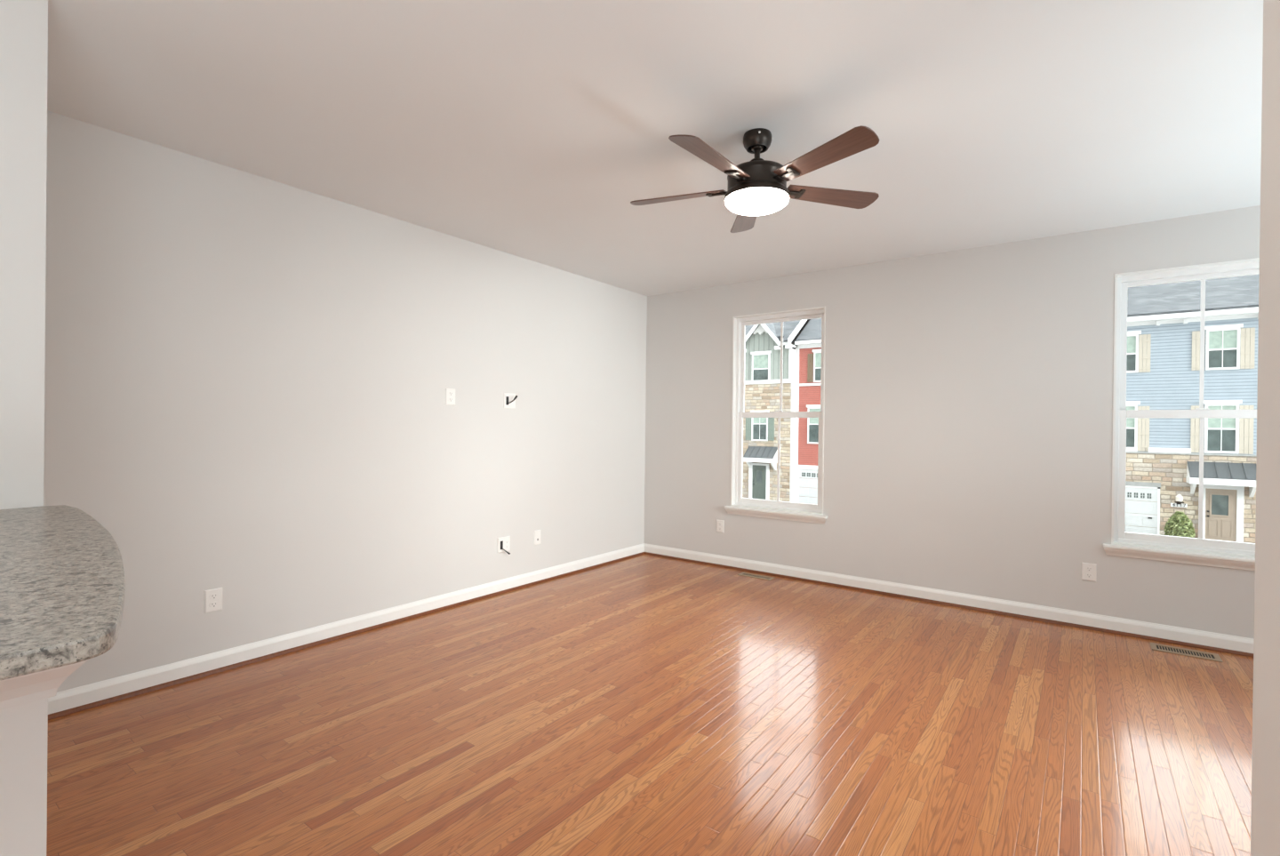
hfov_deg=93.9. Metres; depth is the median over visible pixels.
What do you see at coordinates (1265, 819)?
wall
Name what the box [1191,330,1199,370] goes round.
shutter
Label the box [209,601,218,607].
receptacle
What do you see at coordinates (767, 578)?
floor vent
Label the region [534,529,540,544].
cable plate
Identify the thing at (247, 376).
wall
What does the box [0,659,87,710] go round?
trim
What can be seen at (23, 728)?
wall
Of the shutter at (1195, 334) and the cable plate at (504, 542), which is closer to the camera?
the cable plate at (504, 542)
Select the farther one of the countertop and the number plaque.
the number plaque
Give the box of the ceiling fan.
[630,125,879,232]
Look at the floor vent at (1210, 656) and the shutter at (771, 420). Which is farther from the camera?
the shutter at (771, 420)
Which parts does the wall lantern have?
lantern glass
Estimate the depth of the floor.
2.61 m
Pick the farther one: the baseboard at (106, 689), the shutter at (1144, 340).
the shutter at (1144, 340)
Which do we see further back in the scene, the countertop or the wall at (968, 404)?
the wall at (968, 404)
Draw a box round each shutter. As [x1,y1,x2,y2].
[745,417,751,439]
[768,417,774,440]
[807,353,813,382]
[1137,406,1149,451]
[1138,334,1151,372]
[1190,405,1199,452]
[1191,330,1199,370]
[1239,405,1254,454]
[1240,327,1255,368]
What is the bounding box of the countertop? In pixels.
[0,504,125,680]
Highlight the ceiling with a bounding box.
[47,0,1263,295]
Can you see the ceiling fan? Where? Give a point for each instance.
(756, 187)
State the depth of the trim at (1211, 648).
4.44 m
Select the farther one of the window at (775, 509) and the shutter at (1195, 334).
the shutter at (1195, 334)
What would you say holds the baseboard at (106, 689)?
attached to the wall at (247, 376)
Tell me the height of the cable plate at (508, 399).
0.122 m
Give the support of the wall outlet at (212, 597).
attached to the wall at (247, 376)
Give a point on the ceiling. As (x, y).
(531, 130)
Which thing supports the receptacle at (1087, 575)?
attached to the wall outlet at (1089, 571)
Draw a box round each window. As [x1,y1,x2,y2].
[724,306,827,524]
[1103,257,1259,570]
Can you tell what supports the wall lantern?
attached to the townhouse at (1163, 359)
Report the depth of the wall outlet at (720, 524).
5.82 m
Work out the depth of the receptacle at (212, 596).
3.21 m
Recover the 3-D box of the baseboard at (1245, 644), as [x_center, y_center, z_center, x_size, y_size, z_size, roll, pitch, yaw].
[2.377,1.316,4.630,5.830,0.106,0.014,1,0,37]
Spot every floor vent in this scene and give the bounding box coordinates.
[737,572,775,580]
[1149,642,1223,662]
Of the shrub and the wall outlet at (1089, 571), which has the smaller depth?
the wall outlet at (1089, 571)
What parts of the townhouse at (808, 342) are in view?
cornice, pane, pane, pane, pane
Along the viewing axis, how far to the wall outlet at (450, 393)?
4.40 m
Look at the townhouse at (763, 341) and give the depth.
33.38 m
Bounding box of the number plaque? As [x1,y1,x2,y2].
[1170,503,1187,507]
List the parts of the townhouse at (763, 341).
door, pane, lite frame, pane, pane, pane, pane, return panel, eave trim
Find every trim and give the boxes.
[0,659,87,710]
[48,552,644,719]
[644,552,1253,657]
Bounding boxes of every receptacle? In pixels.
[209,592,218,599]
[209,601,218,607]
[1085,567,1093,571]
[1085,573,1092,577]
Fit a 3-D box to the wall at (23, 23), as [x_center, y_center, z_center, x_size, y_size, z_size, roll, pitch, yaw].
[-3.775,-0.062,0.347,1.030,2.740,4.758,1,0,37]
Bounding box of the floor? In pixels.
[46,553,1253,855]
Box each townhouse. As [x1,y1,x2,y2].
[742,319,810,502]
[794,318,821,503]
[1124,273,1259,543]
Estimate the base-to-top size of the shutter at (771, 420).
1.573 m
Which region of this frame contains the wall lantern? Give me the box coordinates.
[1174,494,1183,503]
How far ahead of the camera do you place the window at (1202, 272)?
3.90 m
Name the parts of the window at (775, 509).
sash, sash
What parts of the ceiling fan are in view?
blade, blade, blade, lamp shade, blade, blade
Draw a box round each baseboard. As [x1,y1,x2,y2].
[48,543,644,714]
[644,543,1253,653]
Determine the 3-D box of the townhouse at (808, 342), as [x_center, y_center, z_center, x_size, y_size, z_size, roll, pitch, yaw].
[14.026,-2.035,35.296,6.043,12.756,10.420,1,0,37]
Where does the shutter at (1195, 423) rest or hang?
hanging from the townhouse at (1163, 359)
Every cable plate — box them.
[497,536,510,554]
[503,392,517,408]
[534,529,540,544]
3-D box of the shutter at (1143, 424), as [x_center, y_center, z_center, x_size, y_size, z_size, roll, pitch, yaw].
[20.100,0.024,23.849,0.353,1.802,0.055,1,0,37]
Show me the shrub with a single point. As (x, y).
(1179, 520)
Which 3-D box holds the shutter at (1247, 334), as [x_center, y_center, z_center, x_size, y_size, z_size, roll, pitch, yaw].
[22.474,-2.946,22.103,0.372,1.505,0.055,1,0,37]
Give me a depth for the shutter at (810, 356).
32.78 m
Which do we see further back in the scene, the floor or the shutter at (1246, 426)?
the shutter at (1246, 426)
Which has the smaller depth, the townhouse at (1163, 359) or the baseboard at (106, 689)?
the baseboard at (106, 689)
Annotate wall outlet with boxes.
[204,587,222,613]
[445,388,455,405]
[716,519,724,533]
[1081,562,1096,582]
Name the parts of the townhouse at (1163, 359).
pane, pane, pane, pane, cornice, pane, lite frame, pane, door, pane, pane, pane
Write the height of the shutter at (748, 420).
1.573 m
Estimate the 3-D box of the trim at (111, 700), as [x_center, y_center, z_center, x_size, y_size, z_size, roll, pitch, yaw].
[-1.359,1.315,4.452,0.016,0.020,4.728,1,0,37]
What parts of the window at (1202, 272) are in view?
sash, sash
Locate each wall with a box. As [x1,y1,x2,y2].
[0,0,47,509]
[0,697,47,855]
[43,110,647,692]
[643,205,1260,639]
[1250,0,1279,855]
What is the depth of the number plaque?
23.13 m
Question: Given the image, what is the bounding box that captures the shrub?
[1163,511,1195,537]
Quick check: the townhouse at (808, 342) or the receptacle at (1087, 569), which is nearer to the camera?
the receptacle at (1087, 569)

